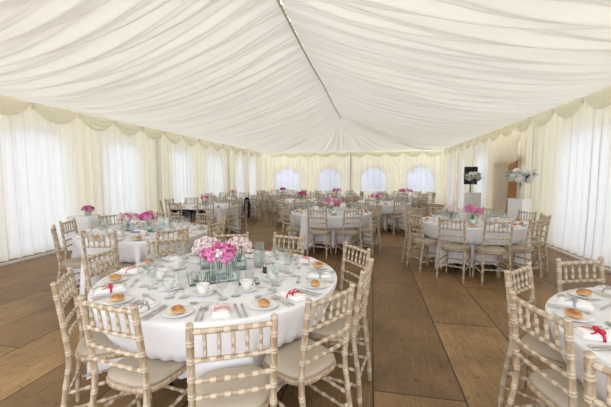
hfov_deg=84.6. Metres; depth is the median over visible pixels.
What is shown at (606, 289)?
folded napkin
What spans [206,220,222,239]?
banquet chair
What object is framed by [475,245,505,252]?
seat cushion
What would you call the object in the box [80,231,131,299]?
banquet chair
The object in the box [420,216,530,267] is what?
tablecloth
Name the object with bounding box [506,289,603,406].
banquet chair
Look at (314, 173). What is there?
curtain
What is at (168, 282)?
coffee cup
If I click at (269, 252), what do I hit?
folded napkin
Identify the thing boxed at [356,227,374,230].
seat cushion
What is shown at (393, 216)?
banquet chair
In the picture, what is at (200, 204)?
banquet chair
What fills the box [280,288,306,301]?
folded napkin
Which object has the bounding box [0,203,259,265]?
baseboard
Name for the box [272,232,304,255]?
banquet chair
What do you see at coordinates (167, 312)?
plate
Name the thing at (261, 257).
coffee cup
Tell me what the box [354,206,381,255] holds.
banquet chair
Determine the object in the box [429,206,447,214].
banquet chair
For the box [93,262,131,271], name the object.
seat cushion
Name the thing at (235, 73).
ceiling
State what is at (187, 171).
curtain
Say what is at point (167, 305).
table knife
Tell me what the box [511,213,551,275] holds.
banquet chair
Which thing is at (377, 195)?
flower bouquet
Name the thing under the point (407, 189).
flower bouquet
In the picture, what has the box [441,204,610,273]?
baseboard
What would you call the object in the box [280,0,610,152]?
ceiling
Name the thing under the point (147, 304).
folded napkin
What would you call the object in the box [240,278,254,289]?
coffee cup
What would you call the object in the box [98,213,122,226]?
banquet chair
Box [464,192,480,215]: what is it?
plinth
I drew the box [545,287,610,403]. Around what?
tablecloth
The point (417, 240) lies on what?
seat cushion
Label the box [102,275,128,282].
plate
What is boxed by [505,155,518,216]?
door
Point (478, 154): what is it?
curtain
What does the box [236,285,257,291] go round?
saucer
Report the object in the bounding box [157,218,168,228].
menu card
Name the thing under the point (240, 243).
flower bouquet
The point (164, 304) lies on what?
table knife
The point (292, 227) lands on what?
seat cushion
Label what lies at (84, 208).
flower bouquet
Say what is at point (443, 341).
floor
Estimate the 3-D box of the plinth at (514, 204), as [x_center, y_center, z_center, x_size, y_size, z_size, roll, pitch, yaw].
[4.858,0.388,7.657,0.350,1.000,0.350,-2,5,-24]
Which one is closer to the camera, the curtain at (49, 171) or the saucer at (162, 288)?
the saucer at (162, 288)
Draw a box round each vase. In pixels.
[143,221,154,230]
[200,255,213,269]
[209,263,230,279]
[232,254,246,269]
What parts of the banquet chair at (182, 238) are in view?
post, rail, rail, post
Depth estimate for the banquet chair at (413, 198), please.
9.78 m
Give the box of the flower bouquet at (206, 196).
[200,194,210,200]
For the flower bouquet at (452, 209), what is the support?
in the vase
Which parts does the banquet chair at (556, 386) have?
post, rail, rail, rail, rail, seat frame, post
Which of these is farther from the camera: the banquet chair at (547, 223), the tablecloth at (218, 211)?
the tablecloth at (218, 211)
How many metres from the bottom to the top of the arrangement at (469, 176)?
0.374 m
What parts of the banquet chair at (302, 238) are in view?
post, rail, rail, post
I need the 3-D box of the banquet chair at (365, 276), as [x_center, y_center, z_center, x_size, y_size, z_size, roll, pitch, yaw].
[0.225,0.854,2.342,0.436,0.924,0.396,2,5,20]
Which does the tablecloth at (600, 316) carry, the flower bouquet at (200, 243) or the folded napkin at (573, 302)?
the folded napkin at (573, 302)
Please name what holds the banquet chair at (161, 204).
on the floor
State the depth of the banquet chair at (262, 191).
13.65 m
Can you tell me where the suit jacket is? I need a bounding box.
[243,197,250,217]
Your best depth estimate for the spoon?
1.95 m
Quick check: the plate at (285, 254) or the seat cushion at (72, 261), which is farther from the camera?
the seat cushion at (72, 261)
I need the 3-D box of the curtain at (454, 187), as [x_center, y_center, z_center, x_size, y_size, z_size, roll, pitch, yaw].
[6.996,-1.254,15.779,0.143,2.885,4.769,1,5,11]
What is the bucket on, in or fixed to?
on the tablecloth at (83, 222)
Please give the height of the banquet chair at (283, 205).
0.924 m
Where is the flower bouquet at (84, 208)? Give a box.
[81,205,94,211]
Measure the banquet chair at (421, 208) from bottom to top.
0.924 m
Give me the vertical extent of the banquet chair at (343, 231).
0.924 m
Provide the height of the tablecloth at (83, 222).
0.660 m
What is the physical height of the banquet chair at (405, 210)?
0.924 m
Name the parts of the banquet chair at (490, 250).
leg, post, seat frame, leg, rail, rail, rail, rail, post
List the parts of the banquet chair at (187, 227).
post, rail, rail, post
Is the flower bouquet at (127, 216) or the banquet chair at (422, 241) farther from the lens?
the banquet chair at (422, 241)
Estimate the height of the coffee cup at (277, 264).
0.060 m
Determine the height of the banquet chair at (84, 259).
0.924 m
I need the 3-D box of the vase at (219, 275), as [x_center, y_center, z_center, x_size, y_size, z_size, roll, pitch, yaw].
[-0.623,0.481,2.438,0.130,0.100,0.130,-2,5,-25]
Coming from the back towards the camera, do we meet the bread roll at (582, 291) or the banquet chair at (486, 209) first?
the banquet chair at (486, 209)
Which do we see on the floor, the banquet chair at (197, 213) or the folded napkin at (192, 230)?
the banquet chair at (197, 213)
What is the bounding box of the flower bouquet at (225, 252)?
[199,241,236,269]
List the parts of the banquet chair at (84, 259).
post, rail, rail, post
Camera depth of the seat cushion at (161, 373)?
1.74 m
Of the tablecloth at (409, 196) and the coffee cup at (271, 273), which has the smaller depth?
the coffee cup at (271, 273)
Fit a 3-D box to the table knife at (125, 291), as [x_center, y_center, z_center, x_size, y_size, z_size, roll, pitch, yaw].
[-1.212,0.567,2.097,0.211,0.008,0.014,-3,6,-34]
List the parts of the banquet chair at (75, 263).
post, post, seat frame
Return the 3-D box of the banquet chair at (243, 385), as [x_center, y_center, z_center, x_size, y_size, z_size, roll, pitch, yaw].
[-0.347,0.913,1.604,0.396,0.924,0.436,-1,5,-15]
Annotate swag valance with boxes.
[0,96,261,157]
[267,150,442,157]
[444,86,610,154]
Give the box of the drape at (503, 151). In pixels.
[486,127,520,217]
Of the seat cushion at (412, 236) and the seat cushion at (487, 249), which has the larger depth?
the seat cushion at (412, 236)
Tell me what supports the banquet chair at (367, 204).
on the floor
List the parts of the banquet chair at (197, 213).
post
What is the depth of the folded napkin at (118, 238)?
3.87 m
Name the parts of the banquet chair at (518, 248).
leg, leg, seat frame, post, post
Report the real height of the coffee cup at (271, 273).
0.060 m
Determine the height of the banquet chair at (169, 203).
0.924 m
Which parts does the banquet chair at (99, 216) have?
rail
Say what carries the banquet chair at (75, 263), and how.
on the floor
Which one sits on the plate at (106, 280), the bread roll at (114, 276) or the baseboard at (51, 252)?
the bread roll at (114, 276)
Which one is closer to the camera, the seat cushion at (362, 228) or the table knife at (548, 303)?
the table knife at (548, 303)
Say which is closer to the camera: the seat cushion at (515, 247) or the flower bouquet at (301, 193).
the seat cushion at (515, 247)
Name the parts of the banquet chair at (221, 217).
post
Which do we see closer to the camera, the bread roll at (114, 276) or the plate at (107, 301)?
the plate at (107, 301)
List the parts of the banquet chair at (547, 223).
post, post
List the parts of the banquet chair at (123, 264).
post, rail, rail, seat frame, post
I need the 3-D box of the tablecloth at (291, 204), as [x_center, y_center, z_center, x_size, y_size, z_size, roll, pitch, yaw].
[-0.081,0.231,10.568,1.760,0.672,1.701,1,5,11]
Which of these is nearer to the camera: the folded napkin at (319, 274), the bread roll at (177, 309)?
the bread roll at (177, 309)
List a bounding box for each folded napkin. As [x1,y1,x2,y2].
[85,228,99,231]
[95,283,125,294]
[106,236,121,241]
[119,265,143,273]
[127,299,158,313]
[167,253,181,260]
[189,229,200,232]
[211,303,230,318]
[262,249,278,255]
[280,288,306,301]
[295,256,315,263]
[307,270,330,278]
[556,296,594,310]
[573,326,610,342]
[595,285,610,295]
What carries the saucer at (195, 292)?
on the tablecloth at (164, 337)
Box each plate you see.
[101,294,132,304]
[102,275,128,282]
[139,260,160,264]
[161,305,193,317]
[249,299,277,309]
[281,253,298,256]
[303,281,327,288]
[308,264,327,268]
[554,309,593,321]
[567,289,601,298]
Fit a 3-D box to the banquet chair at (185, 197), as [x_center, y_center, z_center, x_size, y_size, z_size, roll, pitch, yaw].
[-3.088,0.291,9.350,0.396,0.924,0.436,-3,6,-37]
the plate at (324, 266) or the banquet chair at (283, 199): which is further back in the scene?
the banquet chair at (283, 199)
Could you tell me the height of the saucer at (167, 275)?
0.013 m
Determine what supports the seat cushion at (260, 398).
on the banquet chair at (243, 385)
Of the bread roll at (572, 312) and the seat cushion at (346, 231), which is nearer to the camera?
the bread roll at (572, 312)
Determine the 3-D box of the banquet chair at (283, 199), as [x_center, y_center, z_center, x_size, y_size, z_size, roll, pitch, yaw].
[-0.623,0.249,9.879,0.396,0.924,0.436,4,6,40]
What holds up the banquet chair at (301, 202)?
on the floor
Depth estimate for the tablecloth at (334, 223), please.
6.50 m
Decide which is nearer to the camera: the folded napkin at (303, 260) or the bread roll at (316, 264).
the bread roll at (316, 264)
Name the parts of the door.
frame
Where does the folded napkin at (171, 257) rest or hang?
on the tablecloth at (164, 337)
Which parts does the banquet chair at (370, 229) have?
post, post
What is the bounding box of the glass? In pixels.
[191,270,199,279]
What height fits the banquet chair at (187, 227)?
0.924 m
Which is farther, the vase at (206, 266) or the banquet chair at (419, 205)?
the banquet chair at (419, 205)
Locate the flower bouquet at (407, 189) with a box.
[399,188,412,193]
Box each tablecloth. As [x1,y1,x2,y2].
[66,214,108,250]
[71,222,209,294]
[87,250,336,391]
[168,203,240,232]
[208,196,259,217]
[262,193,300,209]
[276,198,327,222]
[288,208,372,249]
[315,194,358,206]
[350,201,411,230]
[383,195,429,214]
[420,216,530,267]
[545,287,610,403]
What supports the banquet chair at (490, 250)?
on the floor
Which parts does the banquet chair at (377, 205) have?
post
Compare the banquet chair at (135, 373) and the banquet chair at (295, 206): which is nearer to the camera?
the banquet chair at (135, 373)
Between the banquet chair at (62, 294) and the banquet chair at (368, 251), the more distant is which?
the banquet chair at (368, 251)
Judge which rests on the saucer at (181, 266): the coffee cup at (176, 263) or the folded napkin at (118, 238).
the coffee cup at (176, 263)
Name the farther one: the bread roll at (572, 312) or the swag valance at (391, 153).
the swag valance at (391, 153)
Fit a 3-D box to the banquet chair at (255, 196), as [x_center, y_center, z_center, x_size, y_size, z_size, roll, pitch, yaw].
[-1.875,0.143,11.192,0.436,0.924,0.396,4,6,41]
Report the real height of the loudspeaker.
0.580 m
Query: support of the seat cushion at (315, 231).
on the banquet chair at (326, 231)
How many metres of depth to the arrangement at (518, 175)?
7.42 m
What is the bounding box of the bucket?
[84,211,91,215]
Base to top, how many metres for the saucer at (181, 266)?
0.013 m
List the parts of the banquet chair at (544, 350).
post, rail, rail, post, seat frame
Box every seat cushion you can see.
[62,257,80,265]
[76,331,121,355]
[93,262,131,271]
[108,356,186,386]
[195,365,268,406]
[264,338,334,378]
[286,226,300,229]
[310,311,358,337]
[311,229,330,233]
[327,291,355,309]
[337,229,357,233]
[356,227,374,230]
[408,233,427,237]
[414,238,437,243]
[442,243,469,249]
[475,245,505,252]
[503,244,533,250]
[521,330,565,363]
[530,368,603,406]
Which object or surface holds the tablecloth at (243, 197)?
on the banquet table
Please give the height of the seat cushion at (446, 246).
0.036 m
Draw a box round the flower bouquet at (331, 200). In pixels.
[322,197,340,206]
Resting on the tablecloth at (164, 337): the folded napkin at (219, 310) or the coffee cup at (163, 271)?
the folded napkin at (219, 310)
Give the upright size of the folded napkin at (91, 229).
0.046 m
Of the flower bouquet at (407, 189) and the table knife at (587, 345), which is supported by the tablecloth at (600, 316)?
the table knife at (587, 345)
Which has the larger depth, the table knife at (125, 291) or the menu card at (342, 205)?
the menu card at (342, 205)
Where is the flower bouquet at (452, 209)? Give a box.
[443,205,458,216]
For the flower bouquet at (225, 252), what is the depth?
2.36 m
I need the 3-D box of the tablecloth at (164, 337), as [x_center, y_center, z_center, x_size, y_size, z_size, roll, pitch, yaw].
[-0.627,0.879,2.578,1.728,0.686,1.728,1,5,18]
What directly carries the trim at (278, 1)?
attached to the ceiling at (235, 73)
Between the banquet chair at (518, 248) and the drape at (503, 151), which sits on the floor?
the banquet chair at (518, 248)
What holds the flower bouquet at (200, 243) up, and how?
in the vase at (206, 266)
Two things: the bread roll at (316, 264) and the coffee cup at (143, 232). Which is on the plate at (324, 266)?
the bread roll at (316, 264)
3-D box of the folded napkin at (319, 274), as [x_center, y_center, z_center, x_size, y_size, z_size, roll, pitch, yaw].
[0.099,0.519,2.483,0.175,0.046,0.104,0,5,-6]
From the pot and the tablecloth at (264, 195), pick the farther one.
the tablecloth at (264, 195)
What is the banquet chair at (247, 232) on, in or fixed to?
on the floor
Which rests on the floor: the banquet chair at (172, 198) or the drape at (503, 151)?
the banquet chair at (172, 198)
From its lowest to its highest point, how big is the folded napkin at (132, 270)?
0.046 m
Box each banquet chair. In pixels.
[50,224,80,289]
[50,266,141,406]
[59,218,77,274]
[77,294,187,406]
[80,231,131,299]
[81,246,118,364]
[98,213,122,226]
[146,234,185,258]
[156,211,179,221]
[156,226,188,258]
[160,200,177,220]
[164,198,173,215]
[168,202,192,222]
[185,197,203,224]
[185,313,277,406]
[196,211,212,236]
[197,202,214,231]
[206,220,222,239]
[207,195,215,202]
[213,231,248,242]
[218,214,225,241]
[221,200,240,238]
[231,200,247,233]
[235,197,243,230]
[241,194,257,221]
[250,193,263,219]
[257,192,261,215]
[260,282,355,406]
[262,191,275,212]
[268,195,280,225]
[269,194,277,222]
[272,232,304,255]
[275,196,290,227]
[280,205,306,251]
[282,202,289,245]
[294,197,306,209]
[300,201,314,208]
[307,208,331,259]
[308,258,373,406]
[317,196,327,207]
[325,241,370,347]
[335,208,362,257]
[345,198,354,207]
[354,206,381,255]
[356,201,368,242]
[358,203,381,244]
[365,199,381,232]
[385,199,406,235]
[399,198,418,232]
[402,208,428,264]
[403,196,418,229]
[406,212,441,273]
[410,207,430,260]
[414,193,427,218]
[427,191,433,214]
[427,192,435,213]
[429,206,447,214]
[436,216,470,283]
[472,219,513,285]
[482,207,504,217]
[498,218,545,281]
[498,261,565,406]
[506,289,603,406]
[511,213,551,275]
[517,209,536,265]
[549,256,605,368]
[583,350,610,406]
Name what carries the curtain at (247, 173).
hanging from the ceiling at (235, 73)
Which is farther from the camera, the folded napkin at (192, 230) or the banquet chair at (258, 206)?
the banquet chair at (258, 206)
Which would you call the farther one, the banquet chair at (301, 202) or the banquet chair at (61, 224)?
the banquet chair at (301, 202)
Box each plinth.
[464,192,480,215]
[507,198,532,222]
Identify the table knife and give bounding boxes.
[91,291,127,297]
[140,304,165,318]
[144,305,167,319]
[234,303,241,316]
[547,305,589,312]
[548,303,592,312]
[587,345,610,346]
[592,348,610,349]
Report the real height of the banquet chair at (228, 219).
0.924 m
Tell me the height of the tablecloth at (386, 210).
0.689 m
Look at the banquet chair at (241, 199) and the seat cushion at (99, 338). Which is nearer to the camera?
the seat cushion at (99, 338)
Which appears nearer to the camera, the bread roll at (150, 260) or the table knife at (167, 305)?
the table knife at (167, 305)
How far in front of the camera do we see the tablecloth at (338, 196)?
12.56 m
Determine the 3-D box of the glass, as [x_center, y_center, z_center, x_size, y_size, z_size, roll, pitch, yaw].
[-0.778,0.506,2.373,0.062,0.059,0.061,1,5,11]
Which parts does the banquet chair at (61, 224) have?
post, post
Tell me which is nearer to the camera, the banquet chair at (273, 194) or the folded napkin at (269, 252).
the folded napkin at (269, 252)
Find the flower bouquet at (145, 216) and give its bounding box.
[139,210,157,225]
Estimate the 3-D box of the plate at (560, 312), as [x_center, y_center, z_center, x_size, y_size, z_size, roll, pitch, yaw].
[1.404,0.591,1.761,0.166,0.012,0.166,2,5,27]
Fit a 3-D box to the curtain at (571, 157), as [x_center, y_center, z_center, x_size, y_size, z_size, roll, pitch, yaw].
[5.059,-0.472,6.030,0.140,2.885,5.829,1,5,11]
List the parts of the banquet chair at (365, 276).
seat frame, post, rail, rail, post, rail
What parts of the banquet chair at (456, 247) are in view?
post, leg, rail, rail, rail, rail, seat frame, post, leg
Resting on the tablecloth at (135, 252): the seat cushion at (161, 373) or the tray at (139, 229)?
the tray at (139, 229)
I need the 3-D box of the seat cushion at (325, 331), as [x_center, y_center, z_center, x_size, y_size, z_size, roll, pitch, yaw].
[0.192,0.838,2.353,0.348,0.036,0.360,2,5,20]
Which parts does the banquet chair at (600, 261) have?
post, rail, rail, post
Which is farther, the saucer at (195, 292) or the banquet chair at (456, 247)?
the banquet chair at (456, 247)
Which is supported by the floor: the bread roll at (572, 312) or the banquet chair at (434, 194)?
the banquet chair at (434, 194)
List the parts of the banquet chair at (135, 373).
post, rail, rail, rail, rail, post, seat frame, leg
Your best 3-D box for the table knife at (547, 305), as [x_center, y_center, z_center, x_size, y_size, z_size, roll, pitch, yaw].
[1.461,0.586,1.858,0.200,0.007,0.013,3,5,33]
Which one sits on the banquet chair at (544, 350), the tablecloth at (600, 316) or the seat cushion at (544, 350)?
the seat cushion at (544, 350)
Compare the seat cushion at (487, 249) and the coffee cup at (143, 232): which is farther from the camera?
the seat cushion at (487, 249)
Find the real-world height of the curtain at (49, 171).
2.815 m
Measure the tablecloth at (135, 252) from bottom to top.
0.684 m
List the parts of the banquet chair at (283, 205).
post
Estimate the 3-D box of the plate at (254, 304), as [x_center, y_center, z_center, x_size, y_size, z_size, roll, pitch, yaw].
[-0.237,0.578,1.913,0.166,0.012,0.166,-3,5,-31]
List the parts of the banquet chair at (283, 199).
post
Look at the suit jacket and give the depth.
8.55 m
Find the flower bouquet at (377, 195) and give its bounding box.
[371,193,385,199]
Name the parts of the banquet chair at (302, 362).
seat frame, post, rail, rail, rail, rail, post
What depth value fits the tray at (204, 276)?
2.40 m
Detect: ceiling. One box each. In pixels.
[0,0,339,153]
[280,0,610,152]
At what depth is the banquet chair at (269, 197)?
10.23 m
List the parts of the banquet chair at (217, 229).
post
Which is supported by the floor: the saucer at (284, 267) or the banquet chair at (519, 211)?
the banquet chair at (519, 211)
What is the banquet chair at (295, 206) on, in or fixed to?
on the floor
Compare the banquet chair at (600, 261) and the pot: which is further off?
the pot
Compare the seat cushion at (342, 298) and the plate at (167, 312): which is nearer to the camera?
the plate at (167, 312)
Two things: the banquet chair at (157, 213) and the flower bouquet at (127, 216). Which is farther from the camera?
the banquet chair at (157, 213)
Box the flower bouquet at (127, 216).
[116,211,138,226]
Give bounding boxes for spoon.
[190,301,215,303]
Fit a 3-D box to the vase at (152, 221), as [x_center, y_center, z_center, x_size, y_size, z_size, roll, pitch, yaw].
[-2.123,0.306,4.557,0.110,0.110,0.110,0,5,-6]
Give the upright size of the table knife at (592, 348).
0.007 m
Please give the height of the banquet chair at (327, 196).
0.924 m
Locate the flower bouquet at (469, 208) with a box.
[462,204,483,217]
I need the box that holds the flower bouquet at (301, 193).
[298,191,306,197]
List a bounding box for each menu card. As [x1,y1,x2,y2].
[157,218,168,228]
[340,203,345,211]
[458,210,465,219]
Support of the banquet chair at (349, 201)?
on the floor
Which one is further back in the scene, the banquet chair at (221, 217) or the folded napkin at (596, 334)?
the banquet chair at (221, 217)
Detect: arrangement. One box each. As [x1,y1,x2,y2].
[464,172,481,183]
[505,168,538,185]
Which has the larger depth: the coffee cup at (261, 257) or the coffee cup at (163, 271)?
the coffee cup at (261, 257)
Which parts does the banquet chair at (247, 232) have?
rail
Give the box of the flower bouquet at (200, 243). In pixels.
[190,236,218,254]
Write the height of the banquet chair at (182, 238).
0.924 m
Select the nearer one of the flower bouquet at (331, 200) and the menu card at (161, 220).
the menu card at (161, 220)
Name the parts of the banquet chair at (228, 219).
post, post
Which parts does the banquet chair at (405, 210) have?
post, post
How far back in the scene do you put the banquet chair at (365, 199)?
8.65 m
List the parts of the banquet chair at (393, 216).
post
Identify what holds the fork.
on the tablecloth at (164, 337)
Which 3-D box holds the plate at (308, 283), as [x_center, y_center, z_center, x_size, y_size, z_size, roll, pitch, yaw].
[0.066,0.550,2.266,0.166,0.012,0.166,2,5,22]
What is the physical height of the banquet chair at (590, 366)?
0.924 m
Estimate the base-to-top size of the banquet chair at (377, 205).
0.924 m
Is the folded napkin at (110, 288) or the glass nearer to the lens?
the folded napkin at (110, 288)
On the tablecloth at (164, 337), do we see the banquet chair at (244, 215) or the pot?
the pot
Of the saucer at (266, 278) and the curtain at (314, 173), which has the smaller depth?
the saucer at (266, 278)
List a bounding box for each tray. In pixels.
[131,228,161,232]
[187,269,258,286]
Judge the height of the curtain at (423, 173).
2.835 m
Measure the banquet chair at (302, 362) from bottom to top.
0.924 m
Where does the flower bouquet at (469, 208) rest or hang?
in the vase
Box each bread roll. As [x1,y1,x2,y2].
[109,274,121,279]
[110,294,124,300]
[144,258,155,263]
[171,304,184,313]
[258,298,269,306]
[311,279,319,285]
[313,262,322,267]
[565,308,582,317]
[576,288,591,295]
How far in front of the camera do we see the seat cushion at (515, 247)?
4.80 m
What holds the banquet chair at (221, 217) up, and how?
on the floor
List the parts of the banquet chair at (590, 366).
post, rail, rail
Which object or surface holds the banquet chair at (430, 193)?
on the floor
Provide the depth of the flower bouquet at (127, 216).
4.52 m
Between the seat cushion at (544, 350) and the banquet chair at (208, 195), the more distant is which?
the banquet chair at (208, 195)
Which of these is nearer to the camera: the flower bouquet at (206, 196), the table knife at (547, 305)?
the table knife at (547, 305)
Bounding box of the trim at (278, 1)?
[276,0,341,118]
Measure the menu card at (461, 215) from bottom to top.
0.160 m
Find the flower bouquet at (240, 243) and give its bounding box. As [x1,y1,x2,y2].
[227,236,252,261]
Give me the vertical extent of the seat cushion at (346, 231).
0.036 m
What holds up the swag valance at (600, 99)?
hanging from the ceiling at (419, 74)
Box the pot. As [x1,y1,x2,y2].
[263,264,266,272]
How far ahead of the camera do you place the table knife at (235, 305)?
1.85 m
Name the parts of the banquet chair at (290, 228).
post, post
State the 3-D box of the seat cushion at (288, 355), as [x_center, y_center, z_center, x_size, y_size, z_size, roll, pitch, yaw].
[-0.030,0.873,1.919,0.360,0.036,0.348,-5,6,-45]
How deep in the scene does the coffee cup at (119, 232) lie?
4.18 m
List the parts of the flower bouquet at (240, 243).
stem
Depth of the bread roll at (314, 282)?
2.24 m
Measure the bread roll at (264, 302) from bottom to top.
0.039 m
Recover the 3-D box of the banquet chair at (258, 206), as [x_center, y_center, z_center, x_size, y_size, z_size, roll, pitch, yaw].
[-1.692,0.100,11.731,0.436,0.924,0.396,0,5,-2]
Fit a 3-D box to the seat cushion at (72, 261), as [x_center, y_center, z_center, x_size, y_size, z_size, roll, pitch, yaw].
[-2.757,0.698,4.095,0.348,0.036,0.360,-3,6,-35]
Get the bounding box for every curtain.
[0,105,161,261]
[159,134,229,216]
[229,149,265,198]
[266,154,350,198]
[351,151,443,202]
[442,146,468,209]
[467,137,492,216]
[516,101,610,267]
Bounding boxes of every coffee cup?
[117,230,123,234]
[140,230,148,234]
[155,268,167,278]
[163,277,175,288]
[170,259,181,267]
[196,282,211,293]
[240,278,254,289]
[258,254,268,262]
[267,270,280,279]
[274,261,283,269]
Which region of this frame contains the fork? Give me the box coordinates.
[199,305,208,320]
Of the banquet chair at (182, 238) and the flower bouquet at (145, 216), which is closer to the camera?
the banquet chair at (182, 238)
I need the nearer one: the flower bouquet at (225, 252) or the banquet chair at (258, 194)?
the flower bouquet at (225, 252)
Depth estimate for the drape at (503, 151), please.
9.76 m
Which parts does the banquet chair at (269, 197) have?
post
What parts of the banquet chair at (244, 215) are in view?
post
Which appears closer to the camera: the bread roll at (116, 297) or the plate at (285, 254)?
the bread roll at (116, 297)
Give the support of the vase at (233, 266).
on the tablecloth at (164, 337)
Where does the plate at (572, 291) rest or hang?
on the tablecloth at (600, 316)
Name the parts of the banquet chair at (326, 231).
post, seat frame, post, leg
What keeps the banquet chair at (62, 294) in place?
on the floor
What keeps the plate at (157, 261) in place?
on the tablecloth at (164, 337)
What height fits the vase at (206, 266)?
0.100 m
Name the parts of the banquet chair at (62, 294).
post, rail, rail, rail, rail, post, seat frame, leg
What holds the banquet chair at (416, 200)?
on the floor
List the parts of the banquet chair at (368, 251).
seat frame, post, rail, rail, rail, rail, post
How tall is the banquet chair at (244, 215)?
0.924 m
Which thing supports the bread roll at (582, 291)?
on the plate at (572, 291)
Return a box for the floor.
[0,204,610,406]
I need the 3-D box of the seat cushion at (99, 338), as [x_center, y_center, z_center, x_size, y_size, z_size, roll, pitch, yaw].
[-1.236,0.855,2.134,0.348,0.036,0.360,-2,5,-23]
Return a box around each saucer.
[151,274,171,279]
[158,284,180,290]
[168,264,185,269]
[191,288,214,295]
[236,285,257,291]
[255,259,271,263]
[263,276,282,281]
[274,266,287,270]
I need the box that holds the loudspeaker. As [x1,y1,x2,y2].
[464,167,477,183]
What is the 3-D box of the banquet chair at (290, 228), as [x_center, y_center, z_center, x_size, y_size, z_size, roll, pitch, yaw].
[-0.237,0.501,6.734,0.436,0.924,0.396,-3,5,-31]
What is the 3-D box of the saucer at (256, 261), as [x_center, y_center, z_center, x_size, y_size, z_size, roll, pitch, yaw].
[-0.361,0.501,2.881,0.144,0.013,0.144,4,6,38]
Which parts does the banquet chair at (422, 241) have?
post, post, seat frame, leg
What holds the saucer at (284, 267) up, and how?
on the tablecloth at (164, 337)
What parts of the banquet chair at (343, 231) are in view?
post, seat frame, post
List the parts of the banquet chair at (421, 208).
post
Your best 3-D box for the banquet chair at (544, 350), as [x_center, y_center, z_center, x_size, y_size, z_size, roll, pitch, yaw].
[1.508,0.876,2.067,0.396,0.924,0.436,-3,6,-37]
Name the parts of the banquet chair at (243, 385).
post, rail, rail, rail, rail, seat frame, post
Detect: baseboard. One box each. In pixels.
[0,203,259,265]
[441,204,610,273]
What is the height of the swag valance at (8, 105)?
0.354 m
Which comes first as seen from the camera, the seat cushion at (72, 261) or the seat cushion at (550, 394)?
the seat cushion at (550, 394)
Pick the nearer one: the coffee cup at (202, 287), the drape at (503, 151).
the coffee cup at (202, 287)
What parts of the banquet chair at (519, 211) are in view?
post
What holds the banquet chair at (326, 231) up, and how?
on the floor

